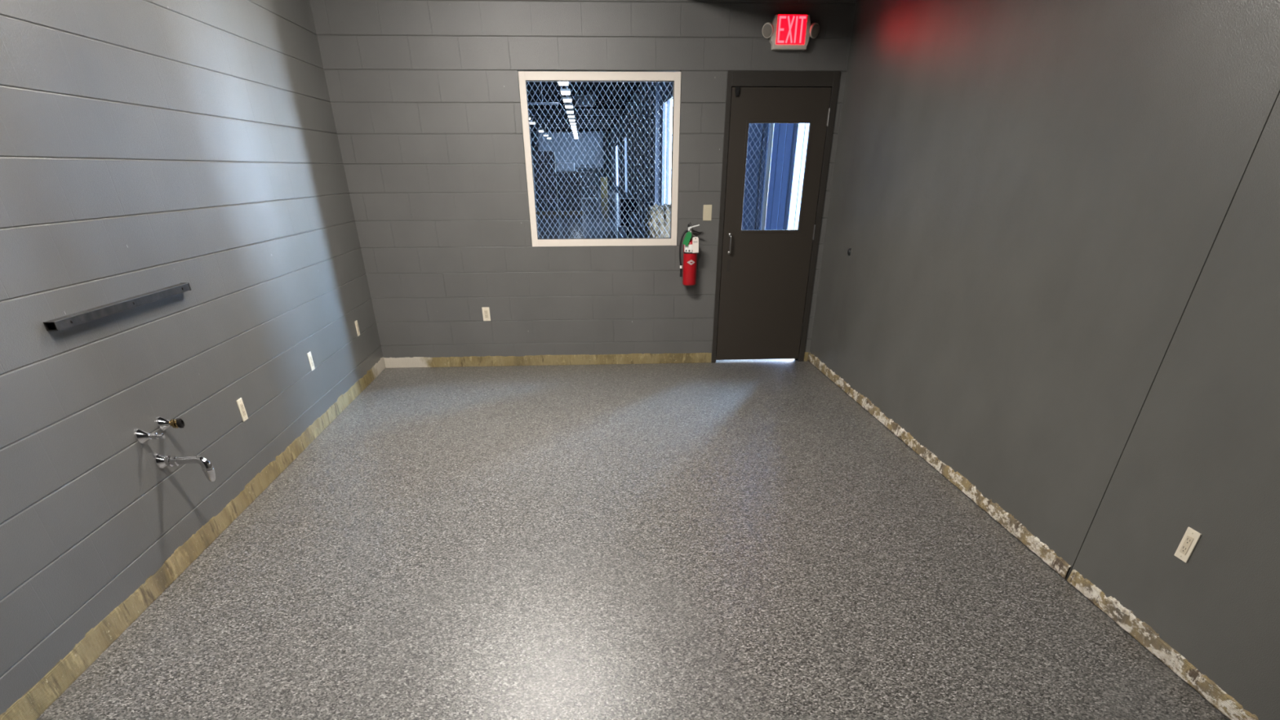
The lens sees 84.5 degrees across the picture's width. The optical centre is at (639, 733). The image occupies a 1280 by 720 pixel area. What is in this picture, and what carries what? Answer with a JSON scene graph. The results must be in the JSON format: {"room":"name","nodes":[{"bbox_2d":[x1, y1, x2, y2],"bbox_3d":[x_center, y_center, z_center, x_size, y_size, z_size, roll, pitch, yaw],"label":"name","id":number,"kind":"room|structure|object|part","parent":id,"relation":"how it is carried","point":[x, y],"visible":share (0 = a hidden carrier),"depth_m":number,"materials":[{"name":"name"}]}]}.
{"room":"empty utility room","nodes":[
{"label":"empty utility room","id":0,"kind":"room"},
{"bbox_2d":[0,0,382,715],"bbox_3d":[-2.408,-1.976,2.412,0.200,3.251,9.727,-2,39,-3],"label":"wall","id":1,"kind":"structure","parent":0,"point":[146,146],"depth_m":3.37,"materials":[{"name":"grey paint"}]},
{"bbox_2d":[43,282,191,330],"bbox_3d":[-2.321,-1.951,3.197,0.046,0.034,1.197,-2,39,-3],"label":"metal bar","id":2,"kind":"object","parent":1,"relation":"attached to","point":[79,317],"visible":1,"depth_m":3.07,"materials":[{"name":"silver metal"}]},
{"bbox_2d":[134,416,215,481],"bbox_3d":[-2.210,-1.371,3.422,0.242,0.269,0.278,-2,39,-3],"label":"faucet","id":3,"kind":"object","parent":1,"relation":"attached to","point":[142,437],"visible":1,"depth_m":3.40,"materials":[{"name":"silver metal"}]},
{"bbox_3d":[-2.249,-1.382,3.275,0.070,0.026,0.026,-2,39,-3],"label":"valve stem","id":4,"kind":"part","parent":3,"relation":"part of","materials":[{"name":"silver metal"}]},
{"bbox_3d":[-2.276,-1.513,3.438,0.044,0.044,0.044,-2,39,-3],"label":"valve stem","id":5,"kind":"part","parent":3,"relation":"part of","materials":[{"name":"gold metal"}]},
{"bbox_3d":[-2.193,-1.294,3.441,0.210,0.125,0.051,-2,39,-3],"label":"spout","id":6,"kind":"part","parent":3,"relation":"part of","materials":[{"name":"silver metal"}]},
{"bbox_2d":[0,356,385,719],"bbox_3d":[-2.310,-0.817,3.475,0.010,0.112,9.523,-2,39,-3],"label":"baseboard","id":7,"kind":"structure","parent":1,"relation":"attached to","point":[48,689],"depth_m":3.37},
{"bbox_2d":[236,397,248,422],"bbox_3d":[-2.389,-1.945,4.234,0.009,0.118,0.072,-2,39,-3],"label":"wall outlet","id":8,"kind":"object","parent":1,"relation":"attached to","point":[240,403],"visible":1,"depth_m":4.23,"materials":[{"name":"beige plastic"}]},
{"bbox_2d":[240,403,246,416],"bbox_3d":[-2.386,-1.945,4.234,0.003,0.068,0.035,-2,39,-3],"label":"receptacle","id":9,"kind":"object","parent":8,"relation":"attached to","point":[242,411],"depth_m":4.23,"materials":[{"name":"beige plastic"}]},
{"bbox_2d":[306,351,315,370],"bbox_3d":[-2.475,-2.802,5.304,0.009,0.118,0.072,-2,39,-3],"label":"wall outlet","id":10,"kind":"object","parent":1,"relation":"attached to","point":[309,356],"visible":1,"depth_m":5.30,"materials":[{"name":"beige plastic"}]},
{"bbox_2d":[354,320,359,336],"bbox_3d":[-2.563,-3.677,6.393,0.009,0.118,0.072,-2,39,-3],"label":"wall outlet","id":11,"kind":"object","parent":1,"relation":"attached to","point":[356,321],"visible":1,"depth_m":6.38,"materials":[{"name":"beige plastic"}]},
{"bbox_2d":[529,130,612,189],"bbox_3d":[-9.873,-55.158,67.482,15.250,4.900,5.200,-2,39,-3],"label":"wall","id":12,"kind":"structure","parent":0,"point":[555,135],"depth_m":65.57,"materials":[{"name":"blue"}]},
{"bbox_2d":[309,0,856,368],"bbox_3d":[-0.426,-5.168,6.388,4.796,3.251,0.200,-2,39,-3],"label":"wall","id":13,"kind":"structure","parent":0,"point":[424,95],"depth_m":6.22,"materials":[{"name":"grey paint"}]},
{"bbox_2d":[481,306,490,320],"bbox_3d":[-1.523,-4.153,6.978,0.072,0.118,0.009,-2,39,-3],"label":"wall outlet","id":14,"kind":"object","parent":13,"relation":"attached to","point":[486,310],"visible":1,"depth_m":6.97,"materials":[{"name":"beige plastic"}]},
{"bbox_2d":[484,310,488,318],"bbox_3d":[-1.523,-4.152,6.976,0.035,0.068,0.003,-2,39,-3],"label":"receptacle","id":15,"kind":"object","parent":14,"relation":"attached to","point":[486,312],"depth_m":6.98,"materials":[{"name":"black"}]},
{"bbox_2d":[383,352,711,368],"bbox_3d":[-0.931,-3.854,7.271,3.357,0.098,0.010,-2,39,-3],"label":"baseboard","id":16,"kind":"structure","parent":13,"relation":"attached to","point":[697,357],"depth_m":7.27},
{"bbox_2d":[518,71,680,246],"bbox_3d":[-0.339,-5.139,6.358,1.373,1.214,0.114,-2,39,-3],"label":"window","id":17,"kind":"structure","parent":13,"relation":"in","point":[524,77],"depth_m":6.22,"materials":[{"name":"beige wood"},{"name":"cream painted metal"}]},
{"bbox_2d":[679,222,701,285],"bbox_3d":[0.471,-4.566,6.711,0.199,0.495,0.160,-2,39,-3],"label":"fire extinguisher","id":18,"kind":"object","parent":13,"relation":"attached to","point":[691,246],"visible":1,"depth_m":6.68,"materials":[{"name":"red metal"}]},
{"bbox_2d":[702,204,711,220],"bbox_3d":[0.630,-4.865,6.582,0.080,0.120,0.008,-2,39,-3],"label":"light switch","id":19,"kind":"object","parent":13,"relation":"attached to","point":[707,211],"visible":1,"depth_m":6.58,"materials":[{"name":"beige plastic"}]},
{"bbox_2d":[711,71,840,363],"bbox_3d":[1.229,-4.803,6.739,0.974,2.235,0.197,-2,39,-3],"label":"door","id":20,"kind":"structure","parent":13,"relation":"in","point":[765,278],"depth_m":6.73,"materials":[{"name":"brown metal"}]},
{"bbox_3d":[0.864,-4.550,6.852,0.034,0.100,0.001,-2,39,-3],"label":"plate","id":21,"kind":"part","parent":20,"relation":"part of","materials":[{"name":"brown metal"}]},
{"bbox_3d":[0.862,-4.671,6.723,0.028,0.167,0.053,-2,39,-3],"label":"handle","id":22,"kind":"part","parent":20,"relation":"part of","materials":[{"name":"silver metal"}]},
{"bbox_2d":[762,14,819,50],"bbox_3d":[1.245,-5.798,5.826,0.477,0.203,0.099,-2,39,-3],"label":"exit sign","id":23,"kind":"object","parent":13,"relation":"attached to","point":[785,32],"visible":1,"depth_m":5.80,"materials":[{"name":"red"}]},
{"bbox_2d":[762,22,773,38],"bbox_3d":[1.061,-5.799,5.811,0.092,0.096,0.083,17,42,20],"label":"lamp","id":24,"kind":"object","parent":23,"relation":"attached to","point":[768,28],"depth_m":5.79,"materials":[{"name":"grey plastic"}]},
{"bbox_2d":[808,22,819,38],"bbox_3d":[1.429,-5.814,5.828,0.092,0.096,0.083,-22,44,-25],"label":"lamp","id":25,"kind":"object","parent":23,"relation":"attached to","point":[814,28],"depth_m":5.80,"materials":[{"name":"grey plastic"}]},
{"bbox_2d":[803,351,808,361],"bbox_3d":[1.744,-3.959,7.402,0.042,0.086,0.008,-2,39,-3],"label":"baseboard","id":26,"kind":"structure","parent":13,"relation":"attached to","point":[806,353],"depth_m":7.40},
{"bbox_2d":[534,189,646,238],"bbox_3d":[-7.452,-29.198,39.127,15.250,0.158,81.673,-2,39,-3],"label":"floor","id":27,"kind":"structure","parent":0,"point":[611,200],"depth_m":27.34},
{"bbox_2d":[533,151,559,214],"bbox_3d":[-4.144,-24.261,31.071,0.980,2.194,1.100,-2,39,-3],"label":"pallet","id":28,"kind":"object","parent":27,"relation":"on","point":[540,162],"visible":0.84,"depth_m":30.66,"materials":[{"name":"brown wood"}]},
{"bbox_2d":[558,171,582,214],"bbox_3d":[-3.118,-24.155,31.495,1.000,1.494,1.100,-2,39,-3],"label":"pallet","id":29,"kind":"object","parent":27,"relation":"on","point":[566,175],"visible":0.88,"depth_m":31.09,"materials":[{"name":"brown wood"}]},
{"bbox_2d":[555,162,595,197],"bbox_3d":[-5.034,-39.575,50.378,3.800,1.950,1.500,-2,39,-3],"label":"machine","id":30,"kind":"object","parent":27,"relation":"on","point":[565,166],"visible":0.25,"depth_m":49.81,"materials":[{"name":"grey metal"}]},
{"bbox_2d":[555,162,574,171],"bbox_3d":[-5.684,-40.114,49.894,2.100,0.500,1.300,-2,39,-3],"label":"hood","id":31,"kind":"object","parent":30,"relation":"attached to","point":[565,166],"depth_m":49.41,"materials":[{"name":"silver metal"}]},
{"bbox_2d":[579,164,597,204],"bbox_3d":[-2.914,-30.995,39.808,0.920,1.770,1.060,-2,39,-3],"label":"storage rack","id":32,"kind":"object","parent":27,"relation":"on","point":[580,175],"visible":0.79,"depth_m":39.44,"materials":[{"name":"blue metal"}]},
{"bbox_2d":[580,175,596,177],"bbox_3d":[-2.915,-31.299,39.564,0.920,0.050,1.060,-2,39,-3],"label":"shelf","id":33,"kind":"object","parent":32,"relation":"attached to","point":[580,175],"depth_m":39.15,"materials":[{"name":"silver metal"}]},
{"bbox_2d":[581,186,595,188],"bbox_3d":[-2.914,-30.909,39.877,0.920,0.050,1.060,-2,39,-3],"label":"shelf","id":34,"kind":"object","parent":32,"relation":"attached to","point":[581,187],"depth_m":39.47,"materials":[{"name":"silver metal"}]},
{"bbox_2d":[582,197,595,199],"bbox_3d":[-2.913,-30.519,40.189,0.920,0.050,1.060,-2,39,-3],"label":"shelf","id":35,"kind":"object","parent":32,"relation":"attached to","point":[582,197],"depth_m":39.98,"materials":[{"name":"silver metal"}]},
{"bbox_2d":[600,177,607,199],"bbox_3d":[-2.435,-36.854,47.613,0.460,1.150,0.530,-2,39,-3],"label":"base cabinet","id":36,"kind":"object","parent":27,"relation":"on","point":[602,179],"visible":0.76,"depth_m":47.40,"materials":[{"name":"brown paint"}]},
{"bbox_2d":[610,128,613,190],"bbox_3d":[-2.569,-54.331,66.423,0.240,4.900,0.300,-2,39,-3],"label":"steel column","id":37,"kind":"structure","parent":27,"relation":"on","point":[611,129],"depth_m":66.39,"materials":[{"name":"blue metal"}]},
{"bbox_2d":[611,128,615,191],"bbox_3d":[-2.398,-52.634,64.304,0.240,4.900,0.300,-2,39,-3],"label":"steel column","id":38,"kind":"structure","parent":27,"relation":"on","point":[612,129],"depth_m":64.41,"materials":[{"name":"blue metal"}]},
{"bbox_2d":[617,120,620,195],"bbox_3d":[-1.543,-44.147,53.711,0.240,4.900,0.300,-2,39,-3],"label":"steel column","id":39,"kind":"structure","parent":27,"relation":"on","point":[618,121],"depth_m":53.72,"materials":[{"name":"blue metal"}]},
{"bbox_2d":[618,115,623,195],"bbox_3d":[-1.373,-42.450,51.593,0.240,4.900,0.300,-2,39,-3],"label":"steel column","id":40,"kind":"structure","parent":27,"relation":"on","point":[620,121],"depth_m":51.58,"materials":[{"name":"blue metal"}]},
{"bbox_2d":[617,225,626,238],"bbox_3d":[-0.504,-14.038,19.782,0.230,0.342,0.400,-2,39,-3],"label":"carton","id":41,"kind":"object","parent":27,"relation":"on","point":[622,233],"visible":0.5,"depth_m":19.61,"materials":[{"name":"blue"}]},
{"bbox_2d":[626,102,629,198],"bbox_3d":[-0.689,-35.660,43.118,0.240,4.900,0.300,-2,39,-3],"label":"steel column","id":42,"kind":"structure","parent":27,"relation":"on","point":[627,107],"depth_m":43.09,"materials":[{"name":"blue metal"}]},
{"bbox_2d":[620,198,639,234],"bbox_3d":[-0.317,-16.011,21.812,0.600,0.880,0.600,-2,39,-3],"label":"drum","id":43,"kind":"object","parent":27,"relation":"on","point":[627,208],"visible":0.53,"depth_m":21.53,"materials":[{"name":"blue"}]},
{"bbox_2d":[628,102,631,198],"bbox_3d":[-0.518,-33.963,41.000,0.240,4.900,0.300,-2,39,-3],"label":"steel column","id":44,"kind":"structure","parent":27,"relation":"on","point":[629,104],"depth_m":41.02,"materials":[{"name":"blue metal"}]},
{"bbox_2d":[631,102,634,198],"bbox_3d":[-0.347,-32.266,38.881,0.240,4.900,0.300,-2,39,-3],"label":"steel column","id":45,"kind":"structure","parent":27,"relation":"on","point":[632,104],"depth_m":38.73,"materials":[{"name":"blue metal"}]},
{"bbox_2d":[633,93,637,198],"bbox_3d":[-0.176,-30.568,36.763,0.240,4.900,0.300,-2,39,-3],"label":"steel column","id":46,"kind":"structure","parent":27,"relation":"on","point":[634,95],"depth_m":36.66,"materials":[{"name":"blue metal"}]},
{"bbox_2d":[630,226,644,237],"bbox_3d":[-0.068,-12.866,18.254,0.340,0.422,0.500,-2,39,-3],"label":"carton","id":47,"kind":"object","parent":27,"relation":"on","point":[635,228],"visible":0.39,"depth_m":18.00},
{"bbox_2d":[629,212,642,226],"bbox_3d":[-0.108,-13.147,18.025,0.300,0.297,0.400,-2,39,-3],"label":"carton","id":48,"kind":"object","parent":47,"relation":"on","point":[633,216],"visible":0.96,"depth_m":17.88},
{"bbox_2d":[636,93,640,208],"bbox_3d":[-0.005,-28.871,34.644,0.240,4.900,0.300,-2,39,-3],"label":"steel column","id":49,"kind":"structure","parent":27,"relation":"on","point":[637,94],"depth_m":34.58,"materials":[{"name":"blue metal"}]},
{"bbox_2d":[640,81,644,211],"bbox_3d":[0.166,-27.174,32.526,0.240,4.900,0.300,-2,39,-3],"label":"steel column","id":50,"kind":"structure","parent":27,"relation":"on","point":[642,83],"depth_m":32.48,"materials":[{"name":"blue metal"}]},
{"bbox_2d":[644,81,649,213],"bbox_3d":[0.337,-25.476,30.407,0.240,4.900,0.300,-2,39,-3],"label":"steel column","id":51,"kind":"structure","parent":27,"relation":"on","point":[646,107],"depth_m":30.28,"materials":[{"name":"blue metal"}]},
{"bbox_2d":[526,81,773,238],"bbox_3d":[-0.643,-5.409,6.922,3.872,2.960,0.059,-2,39,-3],"label":"fence","id":52,"kind":"object","parent":27,"relation":"on","point":[771,127],"visible":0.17,"depth_m":6.83,"materials":[{"name":"silver metal"}]},
{"bbox_3d":[1.263,-5.489,7.015,0.052,2.960,0.052,-2,39,-3],"label":"post","id":53,"kind":"part","parent":52,"relation":"part of","materials":[{"name":"silver metal"}]},
{"bbox_2d":[648,81,655,207],"bbox_3d":[0.507,-23.779,28.289,0.240,4.900,0.300,-2,39,-3],"label":"steel column","id":54,"kind":"structure","parent":27,"relation":"on","point":[651,144],"depth_m":28.33,"materials":[{"name":"blue metal"}]},
{"bbox_2d":[643,203,670,237],"bbox_3d":[0.549,-8.198,11.844,0.990,1.151,0.958,-2,39,-3],"label":"bale","id":55,"kind":"object","parent":27,"relation":"on","point":[654,208],"visible":0.18,"depth_m":11.34},
{"bbox_2d":[653,81,662,205],"bbox_3d":[0.678,-22.082,26.170,0.240,4.900,0.300,-2,39,-3],"label":"steel column","id":56,"kind":"structure","parent":27,"relation":"on","point":[657,135],"depth_m":26.14,"materials":[{"name":"blue metal"}]},
{"bbox_2d":[741,123,762,230],"bbox_3d":[1.875,-10.200,11.340,0.240,4.900,0.300,-2,39,-3],"label":"fence","id":57,"kind":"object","parent":27,"relation":"on","point":[753,135],"depth_m":11.87,"materials":[{"name":"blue metal"}]},
{"bbox_2d":[36,358,1229,719],"bbox_3d":[-0.117,-0.806,3.663,4.796,0.150,9.927,-2,39,-3],"label":"floor","id":58,"kind":"structure","parent":0,"point":[738,539],"depth_m":3.46,"materials":[{"name":"grey concrete"}]},
{"bbox_2d":[614,81,797,230],"bbox_3d":[0.003,-31.480,37.900,0.300,4.900,81.673,-2,39,-3],"label":"wall","id":59,"kind":"structure","parent":0,"point":[669,88],"depth_m":11.92,"materials":[{"name":"blue metal"}]},
{"bbox_2d":[615,144,618,186],"bbox_3d":[-1.762,-47.716,59.205,0.140,2.800,12.440,-2,39,-3],"label":"window","id":60,"kind":"structure","parent":59,"relation":"in","point":[616,148],"depth_m":63.01,"materials":[{"name":"white"}]},
{"bbox_2d":[624,137,626,192],"bbox_3d":[-0.819,-38.356,47.522,0.140,3.000,6.440,-2,39,-3],"label":"window","id":61,"kind":"structure","parent":59,"relation":"in","point":[625,138],"depth_m":49.09,"materials":[{"name":"white"}]},
{"bbox_2d":[661,94,672,205],"bbox_3d":[1.066,-19.596,24.187,0.140,3.400,5.760,-2,39,-3],"label":"window","id":62,"kind":"structure","parent":59,"relation":"in","point":[666,102],"depth_m":25.25,"materials":[{"name":"white glass"}]},
{"bbox_3d":[1.126,-19.599,24.190,0.020,3.400,5.600,-2,39,-3],"label":"pane","id":63,"kind":"part","parent":62,"relation":"part of","materials":[{"name":"white glass"}]},
{"bbox_2d":[759,123,795,230],"bbox_3d":[2.153,-9.144,10.405,0.140,4.380,1.850,-2,39,-3],"label":"wall","id":64,"kind":"structure","parent":59,"relation":"in","point":[783,133],"depth_m":10.83,"materials":[{"name":"blue"}]},
{"bbox_2d":[786,123,809,229],"bbox_3d":[2.259,-8.099,9.100,0.140,4.380,1.100,-2,39,-3],"label":"window","id":65,"kind":"structure","parent":59,"relation":"in","point":[802,131],"depth_m":9.80,"materials":[{"name":"white"}]},
{"bbox_2d":[809,0,1279,719],"bbox_3d":[2.179,-2.167,2.636,0.200,3.248,9.737,-2,39,-3],"label":"wall","id":66,"kind":"structure","parent":0,"point":[1059,220],"depth_m":3.21,"materials":[{"name":"grey paint"}]},
{"bbox_2d":[847,248,851,255],"bbox_3d":[1.819,-4.191,6.132,0.020,0.056,0.056,-2,39,-3],"label":"bumper cover","id":67,"kind":"object","parent":66,"relation":"attached to","point":[849,251],"visible":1,"depth_m":6.12,"materials":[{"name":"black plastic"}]},
{"bbox_2d":[808,351,1258,719],"bbox_3d":[2.072,-0.993,3.686,0.018,0.090,9.521,-2,39,-3],"label":"baseboard","id":68,"kind":"structure","parent":66,"relation":"attached to","point":[1125,618],"depth_m":3.37,"materials":[{"name":"paint"}]},
{"bbox_2d":[1173,526,1201,563],"bbox_3d":[2.128,-0.733,2.739,0.009,0.118,0.072,-2,39,-3],"label":"wall outlet","id":69,"kind":"object","parent":66,"relation":"attached to","point":[1191,537],"visible":1,"depth_m":2.73,"materials":[{"name":"beige plastic"}]},
{"bbox_2d":[1179,534,1193,555],"bbox_3d":[2.126,-0.732,2.739,0.003,0.068,0.035,-2,39,-3],"label":"receptacle","id":70,"kind":"object","parent":69,"relation":"attached to","point":[1186,544],"depth_m":2.74,"materials":[{"name":"beige plastic"}]},
{"bbox_3d":[-7.464,-33.163,35.950,15.250,0.200,81.673,-2,39,-3],"label":"ceiling","id":71,"kind":"structure","parent":0,"visible":0},
{"bbox_2d":[528,104,535,124],"bbox_3d":[-6.285,-35.993,40.629,0.340,1.240,1.000,-2,39,-3],"label":"strip light","id":72,"kind":"object","parent":71,"relation":"hanging from","point":[533,122],"visible":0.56,"depth_m":40.70,"materials":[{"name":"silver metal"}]},
{"bbox_2d":[528,87,558,104],"bbox_3d":[-3.832,-20.556,21.739,2.510,1.718,0.060,-2,39,-3],"label":"pipe","id":73,"kind":"object","parent":71,"relation":"hanging from","point":[531,103],"visible":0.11,"depth_m":22.27,"materials":[{"name":"silver metal"}]},
{"bbox_2d":[557,81,568,85],"bbox_3d":[-2.400,-20.801,21.658,0.340,1.240,1.000,-2,39,-3],"label":"strip light","id":74,"kind":"object","parent":71,"relation":"hanging from","point":[561,83],"visible":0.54,"depth_m":21.89,"materials":[{"name":"white plastic"}]},
{"bbox_2d":[560,85,570,94],"bbox_3d":[-2.625,-23.048,24.462,0.340,1.240,1.000,-2,39,-3],"label":"strip light","id":75,"kind":"object","parent":71,"relation":"hanging from","point":[567,92],"visible":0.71,"depth_m":24.52,"materials":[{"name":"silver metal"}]},
{"bbox_2d":[562,85,572,102],"bbox_3d":[-2.849,-25.294,27.266,0.340,1.240,1.000,-2,39,-3],"label":"strip light","id":76,"kind":"object","parent":71,"relation":"hanging from","point":[563,98],"visible":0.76,"depth_m":27.32,"materials":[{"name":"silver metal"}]},
{"bbox_2d":[564,85,573,108],"bbox_3d":[-3.073,-27.541,30.070,0.340,1.240,1.000,-2,39,-3],"label":"strip light","id":77,"kind":"object","parent":71,"relation":"hanging from","point":[571,105],"visible":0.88,"depth_m":30.10,"materials":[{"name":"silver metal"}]},
{"bbox_2d":[529,128,610,130],"bbox_3d":[-9.935,-55.928,64.966,14.950,0.550,0.250,-2,39,-3],"label":"roof beam","id":78,"kind":"structure","parent":71,"relation":"attached to","point":[531,129],"depth_m":65.15,"materials":[{"name":"grey"}]},
{"bbox_2d":[566,95,573,113],"bbox_3d":[-3.297,-29.788,32.874,0.340,1.240,1.000,-2,39,-3],"label":"strip light","id":79,"kind":"object","parent":71,"relation":"hanging from","point":[568,111],"visible":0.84,"depth_m":32.93,"materials":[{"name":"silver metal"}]},
{"bbox_2d":[567,93,574,117],"bbox_3d":[-3.521,-32.034,35.678,0.340,1.240,1.000,-2,39,-3],"label":"strip light","id":80,"kind":"object","parent":71,"relation":"hanging from","point":[571,114],"visible":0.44,"depth_m":35.65,"materials":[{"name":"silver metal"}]},
{"bbox_2d":[529,124,615,128],"bbox_3d":[-9.558,-52.184,60.292,14.950,0.550,0.250,-2,39,-3],"label":"roof beam","id":81,"kind":"structure","parent":71,"relation":"attached to","point":[531,126],"depth_m":60.49,"materials":[{"name":"grey"}]},
{"bbox_2d":[528,115,618,120],"bbox_3d":[-8.804,-44.696,50.946,14.950,0.550,0.250,-2,39,-3],"label":"roof beam","id":82,"kind":"structure","parent":71,"relation":"attached to","point":[536,117],"depth_m":51.15,"materials":[{"name":"grey"}]},
{"bbox_2d":[529,120,617,124],"bbox_3d":[-9.181,-48.440,55.619,14.950,0.550,0.250,-2,39,-3],"label":"roof beam","id":83,"kind":"structure","parent":71,"relation":"attached to","point":[539,122],"depth_m":55.84,"materials":[{"name":"grey"}]},
{"bbox_2d":[528,109,625,115],"bbox_3d":[-8.427,-40.952,46.273,14.950,0.550,0.250,-2,39,-3],"label":"roof beam","id":84,"kind":"structure","parent":71,"relation":"attached to","point":[533,111],"depth_m":46.47,"materials":[{"name":"grey"}]},
{"bbox_2d":[528,102,626,110],"bbox_3d":[-8.050,-37.208,41.599,14.950,0.550,0.250,-2,39,-3],"label":"roof beam","id":85,"kind":"structure","parent":71,"relation":"attached to","point":[553,107],"depth_m":41.83,"materials":[{"name":"grey"}]},
{"bbox_2d":[527,93,634,102],"bbox_3d":[-7.673,-33.464,36.926,14.950,0.550,0.250,-2,39,-3],"label":"roof beam","id":86,"kind":"structure","parent":71,"relation":"attached to","point":[547,97],"depth_m":37.10,"materials":[{"name":"grey"}]},
{"bbox_2d":[526,81,640,93],"bbox_3d":[-7.296,-29.720,32.253,14.950,0.550,0.250,-2,39,-3],"label":"roof beam","id":87,"kind":"structure","parent":71,"relation":"attached to","point":[546,87],"depth_m":32.44,"materials":[{"name":"grey metal"}]},
{"bbox_2d":[574,93,595,106],"bbox_3d":[-2.640,-30.554,33.597,0.960,0.950,0.800,-2,39,-3],"label":"heater unit","id":88,"kind":"object","parent":71,"relation":"hanging from","point":[585,102],"visible":0.67,"depth_m":33.49,"materials":[{"name":"silver metal"}]}
]}

